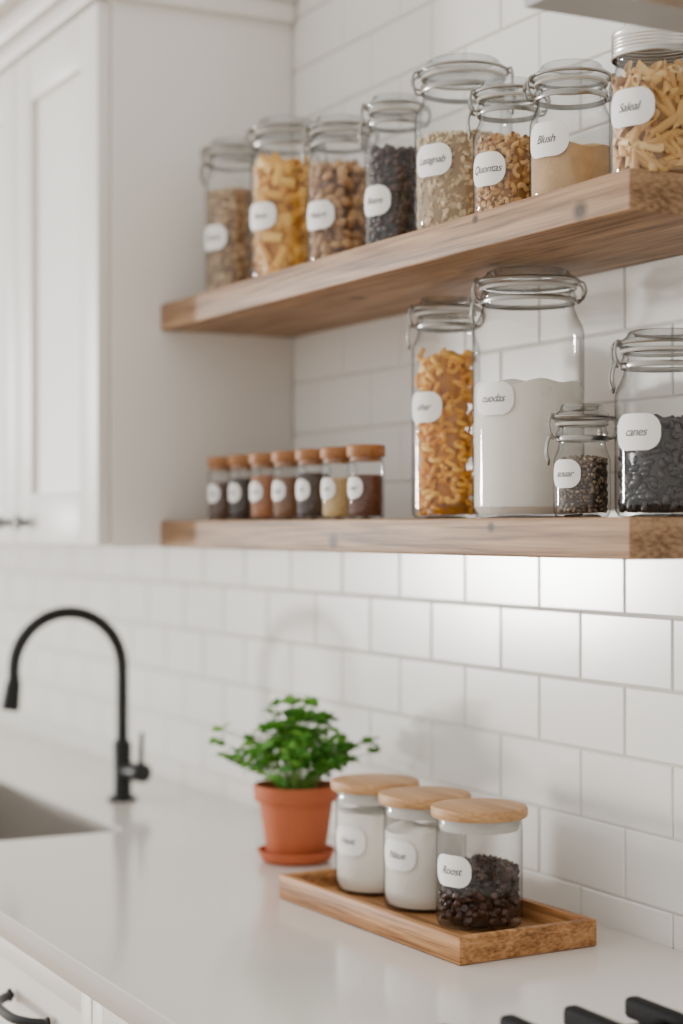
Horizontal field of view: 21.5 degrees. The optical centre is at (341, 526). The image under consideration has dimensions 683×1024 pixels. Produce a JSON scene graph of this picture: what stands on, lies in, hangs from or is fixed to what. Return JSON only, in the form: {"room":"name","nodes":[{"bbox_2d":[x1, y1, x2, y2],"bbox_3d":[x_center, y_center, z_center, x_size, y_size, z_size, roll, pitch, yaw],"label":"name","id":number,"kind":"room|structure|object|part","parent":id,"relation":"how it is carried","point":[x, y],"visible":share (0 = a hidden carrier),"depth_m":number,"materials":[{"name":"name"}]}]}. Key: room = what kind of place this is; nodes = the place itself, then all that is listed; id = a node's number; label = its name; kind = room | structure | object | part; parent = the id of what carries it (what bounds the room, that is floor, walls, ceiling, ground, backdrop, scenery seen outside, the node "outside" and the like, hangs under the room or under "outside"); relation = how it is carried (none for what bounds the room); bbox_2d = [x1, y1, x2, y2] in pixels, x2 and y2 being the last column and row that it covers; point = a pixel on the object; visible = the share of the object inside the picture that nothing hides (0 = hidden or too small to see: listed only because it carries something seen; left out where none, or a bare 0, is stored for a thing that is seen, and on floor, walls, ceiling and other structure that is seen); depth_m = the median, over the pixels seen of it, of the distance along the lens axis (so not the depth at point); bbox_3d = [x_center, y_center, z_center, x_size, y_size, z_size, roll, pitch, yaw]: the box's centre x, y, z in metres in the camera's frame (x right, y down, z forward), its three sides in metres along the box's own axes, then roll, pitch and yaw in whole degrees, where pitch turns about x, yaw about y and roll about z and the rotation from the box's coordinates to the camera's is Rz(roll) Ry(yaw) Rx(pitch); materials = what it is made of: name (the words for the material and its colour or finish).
{"room":"kitchen","nodes":[
{"label":"kitchen","id":0,"kind":"room"},
{"bbox_2d":[0,0,682,951],"bbox_3d":[-0.142,0.040,2.973,0.123,2.620,6.600,0,0,-28],"label":"wall","id":1,"kind":"structure","parent":0,"point":[551,686],"depth_m":2.34,"materials":[{"name":"tile"}]},
{"bbox_2d":[0,0,295,546],"bbox_3d":[-0.750,-0.461,3.618,0.352,0.979,2.333,0,0,-28],"label":"upper cabinet","id":2,"kind":"object","parent":1,"relation":"attached to","point":[111,421],"visible":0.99,"depth_m":2.64,"materials":[{"name":"paint"}]},
{"bbox_2d":[161,168,682,337],"bbox_3d":[0.093,-0.303,2.158,0.214,0.038,1.124,0,0,-28],"label":"floating shelf","id":3,"kind":"object","parent":1,"relation":"attached to","point":[628,217],"visible":0.98,"depth_m":1.96,"materials":[{"name":"brown wood"}]},
{"bbox_2d":[199,137,266,290],"bbox_3d":[-0.153,-0.435,2.556,0.089,0.225,0.083,0,0,-28],"label":"glass jar","id":4,"kind":"object","parent":3,"relation":"on","point":[229,235],"visible":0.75,"depth_m":2.52,"materials":[{"name":"glass"}]},
{"bbox_2d":[207,137,259,174],"bbox_3d":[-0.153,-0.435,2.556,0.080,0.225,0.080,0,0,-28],"label":"lid","id":5,"kind":"object","parent":4,"relation":"on","point":[216,159],"depth_m":2.54,"materials":[{"name":"clear glass"}]},
{"bbox_2d":[244,116,327,276],"bbox_3d":[-0.074,-0.432,2.403,0.107,0.219,0.097,0,0,-28],"label":"glass jar","id":6,"kind":"object","parent":3,"relation":"on","point":[278,214],"visible":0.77,"depth_m":2.37,"materials":[{"name":"glass"}]},
{"bbox_2d":[251,116,319,160],"bbox_3d":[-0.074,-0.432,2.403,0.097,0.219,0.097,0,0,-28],"label":"lid","id":7,"kind":"object","parent":6,"relation":"on","point":[274,155],"depth_m":2.38,"materials":[{"name":"clear glass"}]},
{"bbox_2d":[301,114,379,261],"bbox_3d":[-0.002,-0.418,2.265,0.086,0.191,0.086,0,0,40],"label":"glass jar","id":8,"kind":"object","parent":3,"relation":"on","point":[335,218],"visible":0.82,"depth_m":2.24,"materials":[{"name":"glass"}]},
{"bbox_2d":[358,96,431,244],"bbox_3d":[0.064,-0.417,2.140,0.075,0.189,0.075,0,0,-43],"label":"glass jar","id":9,"kind":"object","parent":3,"relation":"on","point":[389,199],"visible":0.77,"depth_m":2.12,"materials":[{"name":"glass"}]},
{"bbox_2d":[411,53,515,229],"bbox_3d":[0.135,-0.420,2.002,0.110,0.196,0.109,0,0,-28],"label":"glass jar","id":10,"kind":"object","parent":3,"relation":"on","point":[446,188],"visible":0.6,"depth_m":1.96,"materials":[{"name":"glass"}]},
{"bbox_2d":[466,83,550,213],"bbox_3d":[0.176,-0.395,1.894,0.077,0.146,0.076,0,0,-44],"label":"glass jar","id":11,"kind":"object","parent":3,"relation":"on","point":[501,163],"visible":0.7,"depth_m":1.87,"materials":[{"name":"glass"}]},
{"bbox_2d":[522,58,616,196],"bbox_3d":[0.232,-0.394,1.818,0.084,0.144,0.085,0,0,42],"label":"glass jar","id":12,"kind":"object","parent":3,"relation":"on","point":[557,162],"visible":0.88,"depth_m":1.79,"materials":[{"name":"glass"}]},
{"bbox_2d":[609,25,682,173],"bbox_3d":[0.295,-0.394,1.696,0.088,0.143,0.087,0,0,-28],"label":"glass jar","id":13,"kind":"object","parent":3,"relation":"on","point":[647,104],"visible":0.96,"depth_m":1.66,"materials":[{"name":"glass"}]},
{"bbox_3d":[0.296,-0.452,1.696,0.083,0.026,0.083,0,0,-28],"label":"screw lid","id":14,"kind":"part","parent":13,"relation":"part of","materials":[{"name":"metal"}]},
{"bbox_2d":[161,517,682,559],"bbox_3d":[0.093,0.010,2.158,0.214,0.038,1.124,0,0,-28],"label":"floating shelf","id":15,"kind":"object","parent":1,"relation":"attached to","point":[617,538],"visible":1,"depth_m":1.88,"materials":[{"name":"brown wood"}]},
{"bbox_2d":[207,456,236,519],"bbox_3d":[-0.166,-0.054,2.548,0.047,0.090,0.047,0,0,-28],"label":"spice jar","id":16,"kind":"object","parent":15,"relation":"on","point":[218,498],"visible":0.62,"depth_m":2.53,"materials":[{"name":"clear glass"}]},
{"bbox_3d":[-0.166,-0.089,2.548,0.047,0.020,0.047,0,0,-28],"label":"wood lid","id":17,"kind":"part","parent":16,"relation":"part of","materials":[{"name":"brown wood"}]},
{"bbox_2d":[228,455,260,519],"bbox_3d":[-0.134,-0.054,2.485,0.047,0.090,0.047,0,0,-28],"label":"spice jar","id":18,"kind":"object","parent":15,"relation":"on","point":[239,488],"visible":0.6,"depth_m":2.47,"materials":[{"name":"clear glass"}]},
{"bbox_3d":[-0.134,-0.089,2.485,0.047,0.020,0.047,0,0,-28],"label":"wood lid","id":19,"kind":"part","parent":18,"relation":"part of","materials":[{"name":"brown wood"}]},
{"bbox_2d":[249,453,282,519],"bbox_3d":[-0.101,-0.054,2.423,0.047,0.090,0.047,0,0,-28],"label":"spice jar","id":20,"kind":"object","parent":15,"relation":"on","point":[261,485],"visible":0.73,"depth_m":2.40,"materials":[{"name":"clear glass"}]},
{"bbox_3d":[-0.101,-0.089,2.423,0.047,0.020,0.047,0,0,-28],"label":"wood lid","id":21,"kind":"part","parent":20,"relation":"part of","materials":[{"name":"brown wood"}]},
{"bbox_2d":[272,451,305,519],"bbox_3d":[-0.068,-0.054,2.360,0.047,0.090,0.047,0,0,-28],"label":"spice jar","id":22,"kind":"object","parent":15,"relation":"on","point":[283,488],"visible":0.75,"depth_m":2.34,"materials":[{"name":"clear glass"}]},
{"bbox_3d":[-0.068,-0.089,2.360,0.047,0.020,0.047,0,0,-28],"label":"wood lid","id":23,"kind":"part","parent":22,"relation":"part of","materials":[{"name":"brown wood"}]},
{"bbox_2d":[295,449,328,519],"bbox_3d":[-0.036,-0.054,2.298,0.047,0.090,0.047,0,0,-28],"label":"spice jar","id":24,"kind":"object","parent":15,"relation":"on","point":[308,485],"visible":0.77,"depth_m":2.28,"materials":[{"name":"clear glass"}]},
{"bbox_3d":[-0.036,-0.089,2.298,0.047,0.020,0.047,0,0,-28],"label":"wood lid","id":25,"kind":"part","parent":24,"relation":"part of","materials":[{"name":"brown wood"}]},
{"bbox_2d":[320,446,356,518],"bbox_3d":[-0.003,-0.054,2.236,0.047,0.090,0.047,0,0,-28],"label":"spice jar","id":26,"kind":"object","parent":15,"relation":"on","point":[334,491],"visible":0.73,"depth_m":2.22,"materials":[{"name":"clear glass"}]},
{"bbox_3d":[-0.003,-0.089,2.236,0.047,0.020,0.047,0,0,-28],"label":"wood lid","id":27,"kind":"part","parent":26,"relation":"part of","materials":[{"name":"brown wood"}]},
{"bbox_2d":[347,444,384,518],"bbox_3d":[0.030,-0.054,2.173,0.047,0.090,0.047,0,0,-28],"label":"spice jar","id":28,"kind":"object","parent":15,"relation":"on","point":[365,494],"visible":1,"depth_m":2.16,"materials":[{"name":"clear glass"}]},
{"bbox_3d":[0.030,-0.089,2.173,0.047,0.020,0.047,0,0,-28],"label":"wood lid","id":29,"kind":"part","parent":28,"relation":"part of","materials":[{"name":"brown wood"}]},
{"bbox_2d":[406,298,485,518],"bbox_3d":[0.122,-0.138,2.104,0.081,0.258,0.080,0,0,-45],"label":"glass jar","id":30,"kind":"object","parent":15,"relation":"on","point":[441,407],"visible":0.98,"depth_m":2.08,"materials":[{"name":"glass"}]},
{"bbox_2d":[469,266,587,517],"bbox_3d":[0.202,-0.143,1.951,0.123,0.268,0.121,0,0,-28],"label":"glass jar","id":31,"kind":"object","parent":15,"relation":"on","point":[513,478],"visible":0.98,"depth_m":1.90,"materials":[{"name":"glass"}]},
{"bbox_2d":[544,405,618,517],"bbox_3d":[0.239,-0.065,1.785,0.062,0.112,0.062,0,0,-44],"label":"glass jar","id":32,"kind":"object","parent":15,"relation":"on","point":[580,481],"visible":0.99,"depth_m":1.76,"materials":[{"name":"glass"}]},
{"bbox_2d":[609,328,682,516],"bbox_3d":[0.311,-0.099,1.741,0.094,0.180,0.095,0,0,43],"label":"glass jar","id":33,"kind":"object","parent":15,"relation":"on","point":[650,450],"visible":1,"depth_m":1.71,"materials":[{"name":"glass"}]},
{"bbox_2d":[524,0,682,32],"bbox_3d":[0.495,-0.828,1.218,0.360,0.803,0.800,0,0,-28],"label":"range hood","id":34,"kind":"object","parent":1,"relation":"attached to","point":[667,15],"visible":1,"depth_m":1.50,"materials":[{"name":"metal"}]},
{"bbox_3d":[-1.913,1.375,2.047,4.120,0.050,6.600,0,0,-28],"label":"floor","id":35,"kind":"structure","parent":0,"visible":0},
{"bbox_2d":[0,936,127,1023],"bbox_3d":[-0.682,0.912,3.232,0.581,0.876,5.640,0,0,-28],"label":"base cabinet","id":36,"kind":"object","parent":35,"relation":"on","point":[30,993],"visible":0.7,"depth_m":2.03,"materials":[{"name":"paint"}]},
{"bbox_2d":[0,726,682,1023],"bbox_3d":[-0.673,0.459,3.231,0.576,0.029,5.650,0,0,-28],"label":"countertop","id":37,"kind":"structure","parent":36,"relation":"on","point":[175,914],"depth_m":1.93,"materials":[{"name":"white stone"}]},
{"bbox_2d":[0,782,114,840],"bbox_3d":[-0.595,0.547,2.894,0.249,0.194,0.718,0,0,-28],"label":"sink","id":38,"kind":"object","parent":37,"relation":"in","point":[23,815],"visible":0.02,"depth_m":3.00,"materials":[{"name":"metal"}]},
{"bbox_2d":[0,606,151,801],"bbox_3d":[-0.424,0.285,2.874,0.237,0.317,0.081,0,0,-28],"label":"kitchen faucet","id":39,"kind":"object","parent":37,"relation":"on","point":[125,771],"visible":1,"depth_m":2.90,"materials":[{"name":"black metal"}]},
{"bbox_2d":[107,739,137,801],"bbox_3d":[-0.357,0.394,2.927,0.050,0.099,0.050,0,0,-28],"label":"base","id":40,"kind":"object","parent":39,"relation":"on","point":[123,766],"depth_m":2.91,"materials":[{"name":"black metal"}]},
{"bbox_3d":[-0.333,0.371,2.907,0.050,0.081,0.031,0,0,40],"label":"lever","id":41,"kind":"part","parent":39,"relation":"part of","materials":[{"name":"black metal"}]},
{"bbox_2d":[209,694,382,865],"bbox_3d":[-0.070,0.332,2.397,0.215,0.223,0.190,0,0,44],"label":"potted herb","id":42,"kind":"object","parent":37,"relation":"on","point":[296,811],"visible":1,"depth_m":2.37,"materials":[{"name":"plant"}]},
{"bbox_2d":[253,778,337,854],"bbox_3d":[-0.060,0.390,2.395,0.115,0.096,0.115,0,0,-28],"label":"terracotta pot","id":43,"kind":"object","parent":42,"relation":"attached to","point":[296,812],"depth_m":2.36,"materials":[{"name":"ceramic"}]},
{"bbox_2d":[279,868,595,965],"bbox_3d":[0.098,0.429,2.030,0.175,0.028,0.388,0,0,-30],"label":"wooden tray","id":44,"kind":"object","parent":37,"relation":"on","point":[543,928],"visible":0.73,"depth_m":1.93,"materials":[{"name":"brown wood"}]},
{"bbox_2d":[331,773,418,895],"bbox_3d":[0.040,0.368,2.157,0.106,0.132,0.106,0,0,-28],"label":"canister","id":45,"kind":"object","parent":44,"relation":"on","point":[359,835],"visible":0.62,"depth_m":2.12,"materials":[{"name":"clear glass"}]},
{"bbox_3d":[0.040,0.308,2.157,0.106,0.012,0.106,0,0,-28],"label":"bamboo lid","id":46,"kind":"part","parent":45,"relation":"part of","materials":[{"name":"brown wood"}]},
{"bbox_2d":[378,786,470,912],"bbox_3d":[0.096,0.369,2.064,0.106,0.130,0.106,0,0,-28],"label":"canister","id":47,"kind":"object","parent":44,"relation":"on","point":[413,849],"visible":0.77,"depth_m":2.02,"materials":[{"name":"clear glass"}]},
{"bbox_3d":[0.096,0.310,2.064,0.106,0.012,0.106,0,0,-28],"label":"bamboo lid","id":48,"kind":"part","parent":47,"relation":"part of","materials":[{"name":"brown wood"}]},
{"bbox_2d":[431,798,527,931],"bbox_3d":[0.151,0.369,1.971,0.106,0.130,0.106,0,0,-28],"label":"canister","id":49,"kind":"object","parent":44,"relation":"on","point":[477,890],"visible":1,"depth_m":1.94,"materials":[{"name":"clear glass"}]},
{"bbox_3d":[0.151,0.310,1.971,0.106,0.012,0.106,0,0,-28],"label":"bamboo lid","id":50,"kind":"part","parent":49,"relation":"part of","materials":[{"name":"brown wood"}]},
{"bbox_2d":[500,996,682,1023],"bbox_3d":[0.386,0.426,1.217,0.485,0.035,0.754,0,0,-28],"label":"gas cooktop","id":51,"kind":"object","parent":37,"relation":"in","point":[639,1009],"visible":1,"depth_m":1.52,"materials":[{"name":"metal"}]}
]}

